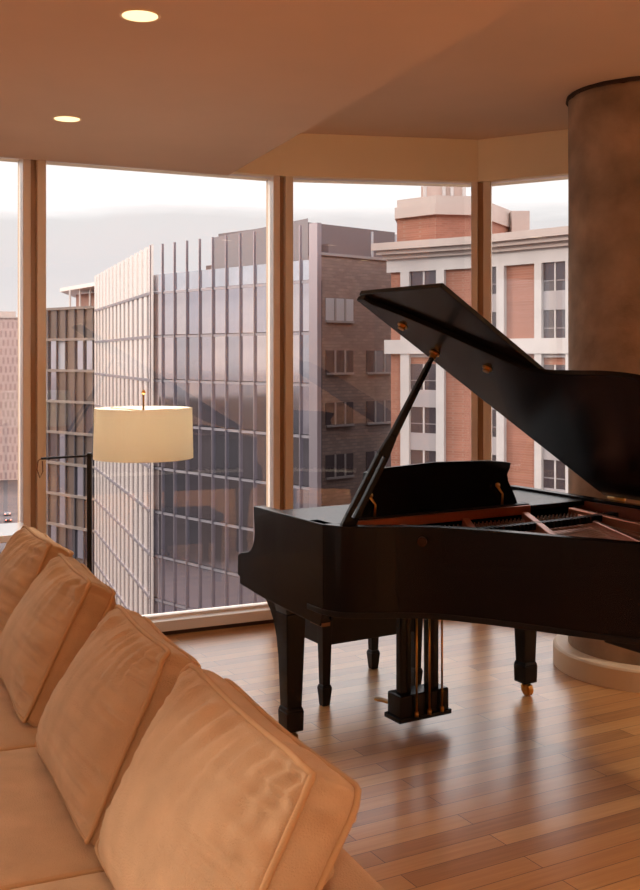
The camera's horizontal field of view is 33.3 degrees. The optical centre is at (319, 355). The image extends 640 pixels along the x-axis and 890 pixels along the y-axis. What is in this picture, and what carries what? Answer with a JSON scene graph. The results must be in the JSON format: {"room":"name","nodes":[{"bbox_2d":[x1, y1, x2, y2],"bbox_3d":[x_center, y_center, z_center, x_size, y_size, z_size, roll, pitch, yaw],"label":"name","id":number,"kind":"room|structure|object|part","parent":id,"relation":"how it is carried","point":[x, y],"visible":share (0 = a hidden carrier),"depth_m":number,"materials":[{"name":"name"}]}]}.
{"room":"music room","nodes":[
{"label":"music room","id":0,"kind":"room"},
{"bbox_2d":[0,0,529,174],"bbox_3d":[-1.362,-1.240,1.701,8.809,0.296,9.544,0,0,0],"label":"ceiling","id":1,"kind":"structure","parent":0,"point":[206,86],"depth_m":4.07,"materials":[{"name":"paint"}]},
{"bbox_2d":[52,115,81,121],"bbox_3d":[-1.163,-1.090,4.920,0.134,0.004,0.134,0,0,0],"label":"recessed light","id":2,"kind":"object","parent":1,"relation":"in","point":[62,118],"visible":1,"depth_m":4.91,"materials":[{"name":"beige"}]},
{"bbox_2d":[119,9,160,22],"bbox_3d":[-0.577,-1.090,3.430,0.134,0.004,0.134,0,0,0],"label":"recessed light","id":3,"kind":"object","parent":1,"relation":"in","point":[133,15],"visible":1,"depth_m":3.42,"materials":[{"name":"beige"}]},
{"bbox_2d":[165,619,639,889],"bbox_3d":[-0.558,1.775,1.870,10.916,0.250,10.540,0,0,0],"label":"floor","id":4,"kind":"structure","parent":0,"point":[507,789],"depth_m":4.38,"materials":[{"name":"brown wood"}]},
{"bbox_2d":[0,522,24,542],"bbox_3d":[-1.692,1.265,5.391,0.440,0.770,0.400,0,0,-24],"label":"side table","id":5,"kind":"object","parent":4,"relation":"on","point":[7,530],"visible":0.2,"depth_m":5.43,"materials":[{"name":"white"}]},
{"bbox_2d":[0,157,45,533],"bbox_3d":[-2.309,0.255,5.763,1.617,2.790,0.220,0,0,-25],"label":"window","id":6,"kind":"structure","parent":4,"relation":"on","point":[31,173],"depth_m":6.02,"materials":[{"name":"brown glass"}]},
{"bbox_2d":[37,390,192,571],"bbox_3d":[-0.959,0.904,5.000,0.731,1.492,0.463,0,0,0],"label":"floor lamp","id":7,"kind":"object","parent":4,"relation":"on","point":[121,434],"visible":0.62,"depth_m":4.82,"materials":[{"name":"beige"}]},
{"bbox_3d":[-1.063,0.479,5.000,0.478,0.037,0.011,0,0,0],"label":"arm","id":8,"kind":"part","parent":7,"relation":"part of","materials":[{"name":"black metal"}]},
{"bbox_3d":[-0.825,0.360,5.000,0.463,0.234,0.463,0,0,0],"label":"lamp shade","id":9,"kind":"part","parent":7,"relation":"part of","materials":[{"name":"fabric"}]},
{"bbox_3d":[-0.825,0.325,5.000,0.020,0.334,0.020,0,0,0],"label":"stem","id":10,"kind":"part","parent":7,"relation":"part of","materials":[{"name":"gold metal"}]},
{"bbox_2d":[46,161,292,634],"bbox_3d":[-0.928,0.255,6.417,1.643,2.790,0.223,0,0,-25],"label":"window","id":11,"kind":"structure","parent":4,"relation":"on","point":[279,190],"depth_m":6.66,"materials":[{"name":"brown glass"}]},
{"bbox_3d":[-0.974,-1.129,6.410,1.515,0.021,0.070,0,0,-25],"label":"rail","id":12,"kind":"part","parent":11,"relation":"part of","materials":[{"name":"silver metal"}]},
{"bbox_3d":[-0.954,1.593,6.369,1.515,0.062,0.160,0,0,-25],"label":"rail","id":13,"kind":"part","parent":11,"relation":"part of","materials":[{"name":"white"}]},
{"bbox_2d":[0,677,384,889],"bbox_3d":[-0.930,1.350,2.918,1.321,0.600,4.600,0,0,-24],"label":"sofa","id":14,"kind":"object","parent":4,"relation":"on","point":[42,847],"visible":0.2,"depth_m":2.70,"materials":[{"name":"beige fabric"}]},
{"bbox_2d":[0,677,37,748],"bbox_3d":[-1.402,1.305,3.659,1.060,0.203,0.914,0,0,-24],"label":"seat cushion","id":15,"kind":"object","parent":14,"relation":"on","point":[14,734],"depth_m":3.50,"materials":[{"name":"beige fabric"}]},
{"bbox_2d":[0,525,73,635],"bbox_3d":[-1.290,1.007,4.600,0.357,0.490,0.709,0,0,-26],"label":"cushion","id":16,"kind":"object","parent":14,"relation":"on","point":[28,551],"visible":0.5,"depth_m":4.40,"materials":[{"name":"beige fabric"}]},
{"bbox_2d":[0,747,100,885],"bbox_3d":[-1.036,1.305,2.837,1.059,0.203,0.914,0,0,-24],"label":"seat cushion","id":17,"kind":"object","parent":14,"relation":"on","point":[41,843],"depth_m":2.73,"materials":[{"name":"beige fabric"}]},
{"bbox_2d":[0,553,115,726],"bbox_3d":[-0.976,1.011,3.906,0.371,0.487,0.753,0,0,-25],"label":"cushion","id":18,"kind":"object","parent":14,"relation":"on","point":[66,602],"visible":0.8,"depth_m":3.66,"materials":[{"name":"beige fabric"}]},
{"bbox_2d":[11,872,114,889],"bbox_3d":[-0.669,1.305,2.015,1.060,0.200,0.913,0,0,-24],"label":"seat cushion","id":19,"kind":"object","parent":14,"relation":"on","point":[56,880],"depth_m":2.50,"materials":[{"name":"beige fabric"}]},
{"bbox_2d":[35,604,200,845],"bbox_3d":[-0.585,1.011,3.036,0.372,0.482,0.763,0,0,-22],"label":"cushion","id":20,"kind":"object","parent":14,"relation":"on","point":[92,725],"visible":0.75,"depth_m":2.82,"materials":[{"name":"beige fabric"}]},
{"bbox_2d":[94,663,360,889],"bbox_3d":[-0.233,1.007,2.285,0.384,0.503,0.855,0,0,-23],"label":"cushion","id":21,"kind":"object","parent":14,"relation":"on","point":[216,793],"visible":1,"depth_m":2.09,"materials":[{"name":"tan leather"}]},
{"bbox_2d":[305,618,422,706],"bbox_3d":[0.152,1.400,5.357,0.610,0.500,0.460,0,0,-31],"label":"piano bench","id":22,"kind":"object","parent":4,"relation":"on","point":[347,630],"visible":0.45,"depth_m":5.13,"materials":[{"name":"black lacquered wood"}]},
{"bbox_3d":[0.022,1.440,5.058,0.056,0.420,0.056,0,0,-31],"label":"leg","id":23,"kind":"part","parent":22,"relation":"part of","materials":[{"name":"black wood"}]},
{"bbox_3d":[0.282,1.440,5.656,0.056,0.420,0.056,0,0,-31],"label":"leg","id":24,"kind":"part","parent":22,"relation":"part of","materials":[{"name":"black wood"}]},
{"bbox_3d":[0.477,1.440,5.330,0.056,0.420,0.056,0,0,-31],"label":"leg","id":25,"kind":"part","parent":22,"relation":"part of","materials":[{"name":"black wood"}]},
{"bbox_2d":[293,178,491,460],"bbox_3d":[0.434,0.255,6.850,1.438,2.790,0.220,0,0,-10],"label":"window","id":26,"kind":"structure","parent":4,"relation":"on","point":[481,193],"depth_m":6.87,"materials":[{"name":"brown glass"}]},
{"bbox_3d":[0.366,-1.129,6.853,1.264,0.021,0.070,0,0,-10],"label":"rail","id":27,"kind":"part","parent":26,"relation":"part of","materials":[{"name":"silver metal"}]},
{"bbox_2d":[238,283,639,737],"bbox_3d":[0.812,0.697,4.267,1.520,1.907,2.068,0,0,-31],"label":"grand piano","id":28,"kind":"object","parent":4,"relation":"on","point":[432,542],"visible":0.98,"depth_m":4.14,"materials":[{"name":"black paint"}]},
{"bbox_3d":[-0.123,1.310,4.540,0.114,0.551,0.114,0,0,-31],"label":"leg","id":29,"kind":"part","parent":28,"relation":"part of","materials":[{"name":"black paint"}]},
{"bbox_3d":[0.366,1.255,4.692,0.056,0.450,0.042,0,0,-31],"label":"lyre post","id":30,"kind":"part","parent":28,"relation":"part of","materials":[{"name":"black paint"}]},
{"bbox_3d":[0.421,1.298,4.658,0.018,0.545,0.018,0,0,-31],"label":"pedal rod","id":31,"kind":"part","parent":28,"relation":"part of","materials":[{"name":"gold metal"}]},
{"bbox_3d":[0.480,1.298,4.693,0.018,0.545,0.018,0,0,-31],"label":"pedal rod","id":32,"kind":"part","parent":28,"relation":"part of","materials":[{"name":"gold metal"}]},
{"bbox_3d":[0.495,1.255,4.769,0.056,0.450,0.042,0,0,-31],"label":"lyre post","id":33,"kind":"part","parent":28,"relation":"part of","materials":[{"name":"black paint"}]},
{"bbox_2d":[429,350,438,359],"bbox_3d":[0.457,-0.004,4.292,0.044,0.041,0.044,0,0,-31],"label":"bracket","id":34,"kind":"object","parent":28,"relation":"on","point":[434,354],"depth_m":4.28,"materials":[{"name":"gold metal"}]},
{"bbox_3d":[0.539,1.298,4.729,0.018,0.545,0.018,0,0,-31],"label":"pedal rod","id":35,"kind":"part","parent":28,"relation":"part of","materials":[{"name":"gold metal"}]},
{"bbox_3d":[0.528,0.676,4.483,0.920,0.038,0.018,0,0,-31],"label":"copper rail","id":36,"kind":"part","parent":28,"relation":"part of","materials":[{"name":"brown wood"}]},
{"bbox_3d":[0.954,0.989,4.002,1.492,0.022,1.429,0,0,-31],"label":"moulding","id":37,"kind":"part","parent":28,"relation":"part of","materials":[{"name":"black wood"}]},
{"bbox_3d":[1.064,0.200,3.984,1.355,0.873,1.323,0,0,-31],"label":"lid","id":38,"kind":"part","parent":28,"relation":"part of","materials":[{"name":"black paint"}]},
{"bbox_3d":[1.001,1.310,5.212,0.114,0.551,0.114,0,0,-31],"label":"leg","id":39,"kind":"part","parent":28,"relation":"part of","materials":[{"name":"black paint"}]},
{"bbox_3d":[0.681,0.743,4.462,1.360,0.015,0.160,0,0,-31],"label":"pin plate","id":40,"kind":"part","parent":28,"relation":"part of","materials":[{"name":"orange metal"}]},
{"bbox_3d":[1.339,1.010,3.888,0.560,0.056,0.300,0,0,-31],"label":"leg plate","id":41,"kind":"part","parent":28,"relation":"part of","materials":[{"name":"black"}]},
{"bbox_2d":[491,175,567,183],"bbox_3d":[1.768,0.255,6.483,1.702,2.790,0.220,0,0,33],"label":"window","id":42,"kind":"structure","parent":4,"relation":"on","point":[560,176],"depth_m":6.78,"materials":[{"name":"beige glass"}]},
{"bbox_2d":[302,0,639,139],"bbox_3d":[-0.558,-1.490,1.870,10.916,0.200,10.540,0,0,0],"label":"ceiling","id":43,"kind":"structure","parent":0,"point":[516,74],"depth_m":5.30,"materials":[{"name":"paint"}]},
{"bbox_2d":[0,158,18,161],"bbox_3d":[-2.352,-1.254,5.782,1.575,0.269,0.230,0,0,-25],"label":"trim","id":44,"kind":"structure","parent":43,"relation":"attached to","point":[1,159],"depth_m":6.13,"materials":[{"name":"paint"}]},
{"bbox_2d":[46,145,282,180],"bbox_3d":[-0.982,-1.254,6.428,1.575,0.269,0.230,0,0,-25],"label":"trim","id":45,"kind":"structure","parent":43,"relation":"attached to","point":[268,164],"depth_m":6.60,"materials":[{"name":"paint"}]},
{"bbox_2d":[281,133,478,186],"bbox_3d":[0.362,-1.254,6.873,1.324,0.269,0.230,0,0,-10],"label":"wall","id":46,"kind":"structure","parent":43,"relation":"attached to","point":[305,155],"depth_m":6.76,"materials":[{"name":"paint"}]},
{"bbox_2d":[478,129,567,185],"bbox_3d":[1.761,-1.254,6.529,1.660,0.269,0.230,0,0,33],"label":"wall","id":47,"kind":"structure","parent":43,"relation":"attached to","point":[541,154],"depth_m":6.72,"materials":[{"name":"paint"}]},
{"bbox_2d":[553,76,639,692],"bbox_3d":[1.753,0.130,5.700,1.000,3.040,1.000,0,0,0],"label":"concrete column","id":48,"kind":"structure","parent":0,"point":[604,116],"depth_m":5.42,"materials":[{"name":"brown"}]},
{"label":"outside","id":49,"kind":"structure","parent":0,"visible":0},
{"bbox_2d":[0,480,17,552],"bbox_3d":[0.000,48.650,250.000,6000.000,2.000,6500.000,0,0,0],"label":"ground","id":50,"kind":"structure","parent":49,"point":[8,488],"depth_m":352.81,"materials":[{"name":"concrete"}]},
{"bbox_2d":[4,510,10,515],"bbox_3d":[-93.681,46.925,320.551,1.900,1.450,4.520,0,0,-17],"label":"car","id":51,"kind":"object","parent":50,"relation":"on","point":[6,512],"visible":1,"depth_m":318.93,"materials":[{"name":"grey paint"}]},
{"bbox_2d":[5,516,11,521],"bbox_3d":[-89.883,46.925,308.473,1.900,1.450,4.520,0,0,-17],"label":"car","id":52,"kind":"object","parent":50,"relation":"on","point":[7,518],"visible":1,"depth_m":306.90,"materials":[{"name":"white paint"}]},
{"bbox_2d":[0,311,17,479],"bbox_3d":[-125.117,15.075,425.000,20.800,65.150,30.800,0,0,-17],"label":"building","id":53,"kind":"structure","parent":50,"relation":"on","point":[8,319],"depth_m":411.07,"materials":[{"name":"stone"}]},
{"bbox_2d":[46,282,93,573],"bbox_3d":[-25.512,19.075,150.399,30.333,57.150,36.799,0,0,0],"label":"glass building","id":54,"kind":"structure","parent":50,"relation":"on","point":[69,330],"depth_m":144.44,"materials":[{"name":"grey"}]},
{"bbox_3d":[-33.879,-7.800,145.000,0.260,2.400,0.300,0,0,0],"label":"canopy post","id":55,"kind":"part","parent":54,"relation":"part of","materials":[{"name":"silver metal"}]},
{"bbox_3d":[-32.523,-7.800,145.000,0.260,2.400,0.300,0,0,0],"label":"canopy post","id":56,"kind":"part","parent":54,"relation":"part of","materials":[{"name":"silver metal"}]},
{"bbox_3d":[-31.168,-7.800,145.000,0.260,2.400,0.300,0,0,0],"label":"canopy post","id":57,"kind":"part","parent":54,"relation":"part of","materials":[{"name":"silver metal"}]},
{"bbox_2d":[94,218,321,614],"bbox_3d":[-13.113,18.675,103.512,26.529,57.950,57.985,0,0,0],"label":"office tower","id":58,"kind":"structure","parent":50,"relation":"on","point":[169,536],"depth_m":85.54,"materials":[{"name":"glass"},{"name":"pale metal"},{"name":"dark metal"}]},
{"bbox_3d":[-7.150,-6.100,82.510,0.080,1.400,20.477,0,0,-43],"label":"parapet glass","id":59,"kind":"part","parent":58,"relation":"part of","materials":[{"name":"glass"}]},
{"bbox_3d":[-0.338,19.175,74.966,0.400,56.950,0.850,0,0,-43],"label":"corner post","id":60,"kind":"part","parent":58,"relation":"part of","materials":[{"name":"silver metal"}]},
{"bbox_2d":[206,222,396,506],"bbox_3d":[-1.586,17.825,104.752,19.550,59.650,19.722,0,0,0],"label":"brick building","id":61,"kind":"structure","parent":50,"relation":"on","point":[356,370],"depth_m":98.26,"materials":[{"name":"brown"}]},
{"bbox_3d":[1.841,11.000,96.909,3.489,0.200,0.150,0,0,-43],"label":"sill","id":62,"kind":"part","parent":61,"relation":"part of","materials":[{"name":"grey"}]},
{"bbox_3d":[1.841,6.300,96.909,3.489,0.200,0.150,0,0,-43],"label":"sill","id":63,"kind":"part","parent":61,"relation":"part of","materials":[{"name":"grey"}]},
{"bbox_3d":[1.841,1.600,96.909,3.489,0.200,0.150,0,0,-43],"label":"sill","id":64,"kind":"part","parent":61,"relation":"part of","materials":[{"name":"grey concrete"}]},
{"bbox_3d":[1.841,-3.100,96.909,3.489,0.200,0.150,0,0,-43],"label":"sill","id":65,"kind":"part","parent":61,"relation":"part of","materials":[{"name":"grey concrete"}]},
{"bbox_3d":[5.640,6.300,100.509,3.489,0.200,0.150,0,0,-43],"label":"sill","id":66,"kind":"part","parent":61,"relation":"part of","materials":[{"name":"grey"}]},
{"bbox_3d":[5.640,1.600,100.509,3.489,0.200,0.150,0,0,-43],"label":"sill","id":67,"kind":"part","parent":61,"relation":"part of","materials":[{"name":"grey concrete"}]},
{"bbox_2d":[371,186,567,492],"bbox_3d":[24.325,16.525,76.735,41.624,62.250,47.482,0,0,0],"label":"brick building","id":68,"kind":"structure","parent":50,"relation":"on","point":[433,244],"depth_m":70.76,"materials":[{"name":"brick"}]},
{"bbox_3d":[14.891,-7.500,64.276,29.539,0.500,2.582,0,0,45],"label":"cornice","id":69,"kind":"part","parent":68,"relation":"part of","materials":[{"name":"concrete"}]}
]}

